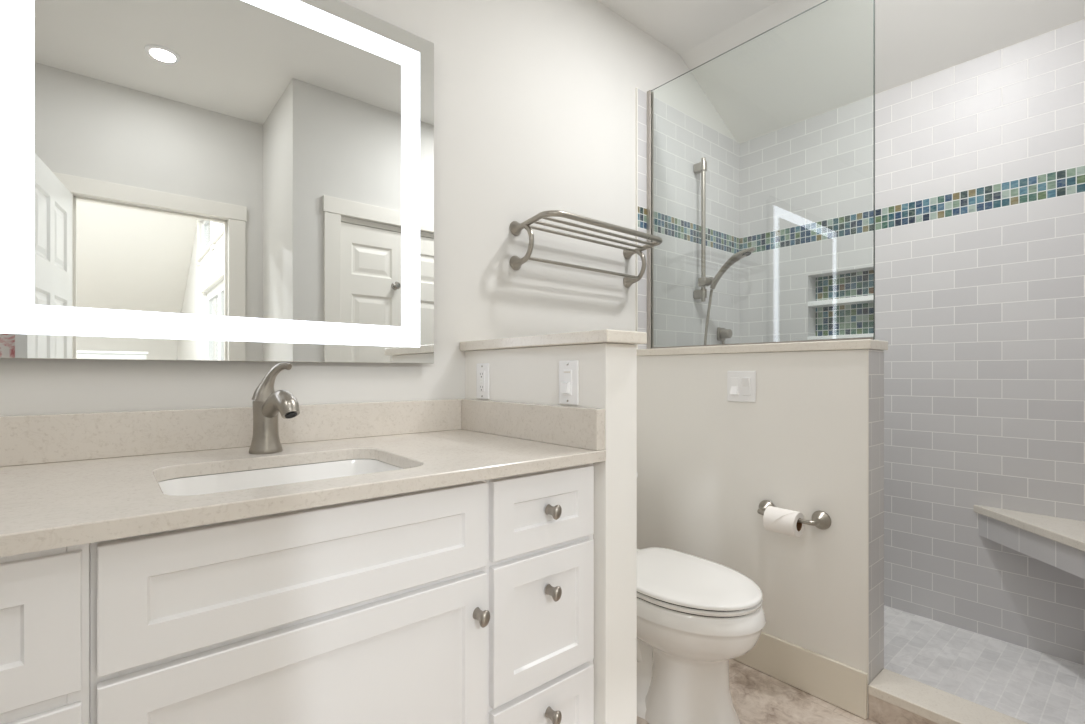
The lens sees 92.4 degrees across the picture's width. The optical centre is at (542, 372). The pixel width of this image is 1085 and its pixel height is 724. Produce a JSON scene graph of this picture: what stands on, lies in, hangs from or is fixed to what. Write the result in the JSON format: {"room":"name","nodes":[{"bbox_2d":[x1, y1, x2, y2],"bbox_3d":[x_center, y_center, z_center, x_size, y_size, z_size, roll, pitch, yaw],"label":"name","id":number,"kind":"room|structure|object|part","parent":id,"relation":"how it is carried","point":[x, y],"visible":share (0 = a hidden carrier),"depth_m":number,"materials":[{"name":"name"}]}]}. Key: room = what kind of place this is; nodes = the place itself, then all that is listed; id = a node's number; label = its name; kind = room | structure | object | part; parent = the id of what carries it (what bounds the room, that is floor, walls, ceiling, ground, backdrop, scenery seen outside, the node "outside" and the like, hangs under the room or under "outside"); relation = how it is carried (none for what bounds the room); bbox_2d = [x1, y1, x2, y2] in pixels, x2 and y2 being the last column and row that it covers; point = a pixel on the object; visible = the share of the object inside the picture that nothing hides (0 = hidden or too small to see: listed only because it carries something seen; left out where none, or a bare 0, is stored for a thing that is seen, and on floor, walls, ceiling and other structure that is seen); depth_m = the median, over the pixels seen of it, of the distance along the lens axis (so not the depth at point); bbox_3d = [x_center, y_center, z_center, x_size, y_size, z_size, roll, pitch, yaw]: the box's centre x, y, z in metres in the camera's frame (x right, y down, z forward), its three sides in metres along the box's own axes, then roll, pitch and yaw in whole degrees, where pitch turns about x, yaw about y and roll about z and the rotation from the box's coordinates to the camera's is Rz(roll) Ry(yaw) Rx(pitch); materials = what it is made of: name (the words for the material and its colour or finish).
{"room":"bathroom","nodes":[
{"label":"bathroom","id":0,"kind":"room"},
{"bbox_2d":[0,0,739,415],"bbox_3d":[-0.439,-0.261,1.673,4.180,2.682,0.109,0,0,-40],"label":"wall","id":1,"kind":"structure","parent":0,"point":[540,105],"depth_m":1.96,"materials":[{"name":"paint"}]},
{"bbox_2d":[0,0,433,362],"bbox_3d":[-0.745,-0.536,1.336,1.022,1.017,0.030,0,0,-40],"label":"mirror","id":2,"kind":"object","parent":1,"relation":"attached to","point":[195,180],"visible":1,"depth_m":1.26,"materials":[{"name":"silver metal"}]},
{"bbox_2d":[0,399,460,466],"bbox_3d":[-0.824,0.139,1.270,1.432,0.100,0.027,0,0,-40],"label":"backsplash","id":3,"kind":"structure","parent":1,"relation":"attached to","point":[45,438],"depth_m":1.24,"materials":[{"name":"stone"}]},
{"bbox_2d":[510,210,662,287],"bbox_3d":[0.206,-0.461,2.014,0.669,0.179,0.216,0,0,-40],"label":"towel rack","id":4,"kind":"object","parent":1,"relation":"attached to","point":[516,228],"visible":1,"depth_m":1.94,"materials":[{"name":"silver metal"}]},
{"bbox_3d":[-0.084,-0.524,1.881,0.053,0.053,0.045,0,0,-40],"label":"wall post","id":5,"kind":"part","parent":4,"relation":"part of","materials":[{"name":"silver metal"}]},
{"bbox_3d":[-0.084,-0.398,1.881,0.053,0.053,0.045,0,0,-40],"label":"wall post","id":6,"kind":"part","parent":4,"relation":"part of","materials":[{"name":"silver metal"}]},
{"bbox_3d":[-0.054,-0.460,1.845,0.020,0.144,0.069,0,0,-40],"label":"arm","id":7,"kind":"part","parent":4,"relation":"part of","materials":[{"name":"silver metal"}]},
{"bbox_3d":[0.218,-0.531,1.999,0.637,0.035,0.178,0,0,-40],"label":"shelf frame","id":8,"kind":"part","parent":4,"relation":"part of","materials":[{"name":"silver metal"}]},
{"bbox_3d":[0.388,-0.524,2.277,0.053,0.053,0.045,0,0,-40],"label":"wall post","id":9,"kind":"part","parent":4,"relation":"part of","materials":[{"name":"silver metal"}]},
{"bbox_3d":[0.388,-0.398,2.277,0.053,0.053,0.045,0,0,-40],"label":"wall post","id":10,"kind":"part","parent":4,"relation":"part of","materials":[{"name":"silver metal"}]},
{"bbox_3d":[0.417,-0.460,2.241,0.020,0.144,0.069,0,0,-40],"label":"arm","id":11,"kind":"part","parent":4,"relation":"part of","materials":[{"name":"silver metal"}]},
{"bbox_2d":[694,157,713,301],"bbox_3d":[0.799,-0.705,2.575,0.040,0.710,0.102,0,0,-40],"label":"slide bar","id":12,"kind":"object","parent":1,"relation":"attached to","point":[701,167],"visible":0.99,"depth_m":2.57,"materials":[{"name":"silver metal"}]},
{"bbox_3d":[0.797,-0.705,2.578,0.021,0.710,0.021,0,0,-40],"label":"rail","id":13,"kind":"part","parent":12,"relation":"part of","materials":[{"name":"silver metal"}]},
{"bbox_2d":[717,327,731,340],"bbox_3d":[0.962,-0.202,2.742,0.068,0.068,0.058,0,0,-40],"label":"shower valve","id":14,"kind":"object","parent":1,"relation":"attached to","point":[722,333],"visible":1,"depth_m":2.73,"materials":[{"name":"silver metal"}]},
{"bbox_3d":[0.966,-0.202,2.737,0.050,0.050,0.046,0,0,-40],"label":"handle","id":15,"kind":"part","parent":14,"relation":"part of","materials":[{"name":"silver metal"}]},
{"bbox_2d":[704,247,755,344],"bbox_3d":[0.951,-0.113,2.560,0.266,0.919,0.302,0,0,-40],"label":"shower hose","id":16,"kind":"object","parent":1,"relation":"attached to","point":[741,254],"visible":0.62,"depth_m":2.49,"materials":[{"name":"silver metal"}]},
{"bbox_3d":[0.895,-0.487,2.465,0.059,0.168,0.228,0,0,-40],"label":"handle","id":17,"kind":"part","parent":16,"relation":"part of","materials":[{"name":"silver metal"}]},
{"bbox_2d":[465,343,636,723],"bbox_3d":[-0.010,0.504,1.551,0.116,1.151,0.648,0,0,-40],"label":"wall","id":18,"kind":"structure","parent":0,"point":[607,371],"depth_m":1.31,"materials":[{"name":"paint"}]},
{"bbox_2d":[476,363,488,399],"bbox_3d":[-0.193,0.029,1.671,0.009,0.115,0.071,0,0,-40],"label":"electrical outlet","id":19,"kind":"object","parent":18,"relation":"attached to","point":[482,369],"visible":1,"depth_m":1.67,"materials":[{"name":"white plastic"}]},
{"bbox_2d":[479,371,484,391],"bbox_3d":[-0.195,0.029,1.670,0.002,0.066,0.033,0,0,-40],"label":"receptacle","id":20,"kind":"object","parent":19,"relation":"attached to","point":[481,373],"depth_m":1.67,"materials":[{"name":"white plastic"}]},
{"bbox_2d":[460,329,646,350],"bbox_3d":[-0.006,-0.087,1.538,0.149,0.030,0.672,0,0,-40],"label":"trim","id":21,"kind":"structure","parent":18,"relation":"on","point":[606,335],"depth_m":1.36,"materials":[{"name":"stone"}]},
{"bbox_2d":[559,360,578,404],"bbox_3d":[0.062,0.027,1.358,0.020,0.115,0.074,0,0,-40],"label":"light switch","id":22,"kind":"object","parent":18,"relation":"attached to","point":[568,370],"visible":1,"depth_m":1.35,"materials":[{"name":"white plastic"}]},
{"bbox_2d":[637,349,883,718],"bbox_3d":[0.771,0.504,2.024,0.144,1.151,0.928,0,0,-40],"label":"wall","id":23,"kind":"structure","parent":0,"point":[706,461],"depth_m":1.83,"materials":[{"name":"paint"}]},
{"bbox_2d":[727,371,755,401],"bbox_3d":[0.737,0.053,1.938,0.018,0.115,0.114,0,0,-40],"label":"light switch","id":24,"kind":"object","parent":23,"relation":"attached to","point":[741,385],"visible":1,"depth_m":1.94,"materials":[{"name":"white plastic"}]},
{"bbox_2d":[637,339,887,355],"bbox_3d":[0.777,-0.087,2.015,0.166,0.030,0.928,0,0,-40],"label":"trim","id":25,"kind":"structure","parent":23,"relation":"on","point":[870,344],"depth_m":1.84,"materials":[{"name":"stone"}]},
{"bbox_2d":[647,0,874,348],"bbox_3d":[0.777,-0.690,2.028,0.027,1.174,0.912,0,0,-40],"label":"shower frame","id":26,"kind":"object","parent":25,"relation":"on","point":[650,95],"visible":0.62,"depth_m":2.36,"materials":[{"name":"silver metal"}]},
{"bbox_2d":[757,500,830,529],"bbox_3d":[0.839,0.490,1.774,0.072,0.062,0.247,0,0,-40],"label":"toilet paper holder","id":27,"kind":"object","parent":23,"relation":"attached to","point":[821,520],"visible":0.8,"depth_m":1.71,"materials":[{"name":"silver metal"}]},
{"bbox_3d":[0.776,0.490,1.826,0.043,0.020,0.046,0,0,-40],"label":"arm","id":28,"kind":"part","parent":27,"relation":"part of","materials":[{"name":"silver metal"}]},
{"bbox_3d":[0.793,0.490,1.857,0.036,0.062,0.062,0,0,-40],"label":"wall post","id":29,"kind":"part","parent":27,"relation":"part of","materials":[{"name":"silver metal"}]},
{"bbox_2d":[763,506,804,536],"bbox_3d":[0.814,0.503,1.758,0.085,0.083,0.104,0,0,-40],"label":"toilet paper roll","id":30,"kind":"object","parent":27,"relation":"hanging from","point":[779,520],"visible":0.98,"depth_m":1.73,"materials":[{"name":"paper"}]},
{"bbox_3d":[0.879,0.490,1.704,0.043,0.020,0.046,0,0,-40],"label":"arm","id":31,"kind":"part","parent":27,"relation":"part of","materials":[{"name":"silver metal"}]},
{"bbox_3d":[0.912,0.490,1.715,0.036,0.062,0.062,0,0,-40],"label":"wall post","id":32,"kind":"part","parent":27,"relation":"part of","materials":[{"name":"silver metal"}]},
{"bbox_2d":[733,632,866,718],"bbox_3d":[0.711,1.008,1.973,0.012,0.142,0.926,0,0,-40],"label":"baseboard","id":33,"kind":"structure","parent":23,"relation":"attached to","point":[841,685],"depth_m":1.74,"materials":[{"name":"paint"}]},
{"bbox_2d":[867,349,868,683],"bbox_3d":[1.013,0.450,1.622,0.004,1.041,0.005,0,0,-40],"label":"trim","id":34,"kind":"structure","parent":23,"relation":"attached to","point":[867,349],"depth_m":1.62,"materials":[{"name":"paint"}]},
{"bbox_2d":[868,669,1028,723],"bbox_3d":[1.245,1.026,1.453,0.144,0.108,0.556,0,0,-40],"label":"shower curb","id":35,"kind":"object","parent":23,"relation":"attached to","point":[893,698],"depth_m":1.55,"materials":[{"name":"stone"}]},
{"bbox_2d":[597,0,1084,142],"bbox_3d":[0.295,-1.438,0.799,4.180,0.467,2.392,0,0,-40],"label":"ceiling","id":36,"kind":"structure","parent":0,"point":[819,60],"depth_m":2.26,"materials":[{"name":"paint"}]},
{"bbox_2d":[637,605,1084,723],"bbox_3d":[0.354,1.097,0.783,4.050,0.085,2.292,0,0,-40],"label":"floor","id":37,"kind":"structure","parent":0,"point":[1030,686],"depth_m":1.80,"materials":[{"name":"tile"}]},
{"bbox_2d":[0,543,89,723],"bbox_3d":[-0.970,0.647,0.731,0.514,0.862,0.662,0,0,-40],"label":"vanity cabinet","id":38,"kind":"object","parent":37,"relation":"on","point":[45,594],"visible":0.57,"depth_m":0.65,"materials":[{"name":"paint"}]},
{"bbox_3d":[-0.780,0.556,0.514,0.486,0.263,0.010,0,0,-40],"label":"drawer","id":39,"kind":"part","parent":38,"relation":"part of","materials":[{"name":"paint"}]},
{"bbox_2d":[90,480,489,723],"bbox_3d":[-0.534,0.647,1.096,0.623,0.862,0.662,0,0,-40],"label":"vanity cabinet","id":40,"kind":"object","parent":37,"relation":"on","point":[372,610],"visible":0.81,"depth_m":0.84,"materials":[{"name":"paint"}]},
{"bbox_3d":[-0.352,0.690,0.879,0.607,0.556,0.018,0,0,-40],"label":"door","id":41,"kind":"part","parent":40,"relation":"part of","materials":[{"name":"paint"}]},
{"bbox_2d":[0,399,605,556],"bbox_3d":[-0.613,0.152,1.042,1.461,0.126,0.648,0,0,-40],"label":"countertop","id":42,"kind":"structure","parent":40,"relation":"on","point":[71,479],"depth_m":1.12,"materials":[{"name":"stone"}]},
{"bbox_2d":[248,362,299,453],"bbox_3d":[-0.615,0.083,1.202,0.173,0.211,0.072,0,0,38],"label":"faucet","id":43,"kind":"object","parent":42,"relation":"on","point":[267,403],"visible":1,"depth_m":1.21,"materials":[{"name":"silver metal"}]},
{"bbox_3d":[-0.640,0.023,1.224,0.095,0.091,0.054,0,0,28],"label":"handle","id":44,"kind":"part","parent":43,"relation":"part of","materials":[{"name":"silver metal"}]},
{"bbox_3d":[-0.602,0.076,1.191,0.138,0.072,0.043,0,0,38],"label":"spout","id":45,"kind":"part","parent":43,"relation":"part of","materials":[{"name":"silver metal"}]},
{"bbox_2d":[158,459,403,495],"bbox_3d":[-0.500,0.292,1.046,0.484,0.152,0.379,0,0,-40],"label":"sink","id":46,"kind":"object","parent":42,"relation":"in","point":[247,479],"visible":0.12,"depth_m":1.17,"materials":[{"name":"ceramic"}]},
{"bbox_3d":[-0.121,0.486,1.036,0.024,0.032,0.038,0,0,-40],"label":"knob","id":47,"kind":"part","parent":40,"relation":"part of","materials":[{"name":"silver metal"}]},
{"bbox_2d":[485,463,593,723],"bbox_3d":[-0.173,0.647,1.400,0.320,0.862,0.662,0,0,-40],"label":"drawer stack","id":48,"kind":"object","parent":37,"relation":"on","point":[539,569],"visible":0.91,"depth_m":1.16,"materials":[{"name":"paint"}]},
{"bbox_3d":[0.007,0.840,1.180,0.296,0.256,0.018,0,0,-40],"label":"drawer","id":49,"kind":"part","parent":48,"relation":"part of","materials":[{"name":"paint"}]},
{"bbox_3d":[0.007,0.553,1.180,0.296,0.290,0.018,0,0,-40],"label":"drawer","id":50,"kind":"part","parent":48,"relation":"part of","materials":[{"name":"paint"}]},
{"bbox_3d":[0.007,0.311,1.180,0.296,0.166,0.018,0,0,-40],"label":"drawer","id":51,"kind":"part","parent":48,"relation":"part of","materials":[{"name":"paint"}]},
{"bbox_3d":[0.025,0.765,1.158,0.024,0.032,0.038,0,0,-40],"label":"knob","id":52,"kind":"part","parent":48,"relation":"part of","materials":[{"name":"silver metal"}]},
{"bbox_3d":[0.025,0.489,1.158,0.024,0.032,0.038,0,0,-40],"label":"knob","id":53,"kind":"part","parent":48,"relation":"part of","materials":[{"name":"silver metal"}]},
{"bbox_3d":[0.025,0.309,1.158,0.024,0.032,0.038,0,0,-40],"label":"knob","id":54,"kind":"part","parent":48,"relation":"part of","materials":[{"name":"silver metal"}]},
{"bbox_2d":[637,473,765,723],"bbox_3d":[0.360,0.735,1.761,0.398,0.689,0.783,0,0,-40],"label":"toilet","id":55,"kind":"object","parent":37,"relation":"on","point":[695,615],"visible":0.57,"depth_m":1.53,"materials":[{"name":"ceramic"}]},
{"bbox_3d":[0.452,0.671,1.652,0.371,0.012,0.475,0,0,-40],"label":"seat","id":56,"kind":"part","parent":55,"relation":"part of","materials":[{"name":"plastic"}]},
{"bbox_3d":[0.447,0.652,1.657,0.371,0.016,0.492,0,0,-40],"label":"lid","id":57,"kind":"part","parent":55,"relation":"part of","materials":[{"name":"plastic"}]},
{"bbox_3d":[0.440,0.880,1.666,0.392,0.396,0.534,0,0,-40],"label":"bowl","id":58,"kind":"part","parent":55,"relation":"part of","materials":[{"name":"ceramic"}]},
{"bbox_2d":[740,19,1084,664],"bbox_3d":[1.637,-0.106,2.350,0.130,2.372,1.543,0,0,-40],"label":"wall","id":59,"kind":"structure","parent":0,"point":[980,161],"depth_m":2.16,"materials":[{"name":"tile"}]},
{"bbox_2d":[807,333,872,339],"bbox_3d":[1.457,-0.169,2.525,0.100,0.018,0.293,0,0,-40],"label":"trim","id":60,"kind":"structure","parent":59,"relation":"attached to","point":[870,334],"depth_m":2.49,"materials":[{"name":"white stone"}]},
{"bbox_2d":[808,295,872,307],"bbox_3d":[1.459,-0.342,2.527,0.096,0.024,0.293,0,0,-40],"label":"niche shelf","id":61,"kind":"object","parent":59,"relation":"attached to","point":[860,299],"visible":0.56,"depth_m":2.50,"materials":[{"name":"white stone"}]},
{"bbox_2d":[740,18,1084,142],"bbox_3d":[1.573,-1.276,2.324,0.006,0.008,1.484,0,0,-40],"label":"trim","id":62,"kind":"structure","parent":59,"relation":"attached to","point":[1083,18],"depth_m":2.22,"materials":[{"name":"paint"}]},
{"bbox_2d":[973,505,1084,578],"bbox_3d":[1.722,0.597,1.790,0.459,0.120,0.459,0,0,-40],"label":"shower bench","id":63,"kind":"object","parent":59,"relation":"attached to","point":[1057,542],"visible":1,"depth_m":1.85,"materials":[{"name":"stone"}]}
]}

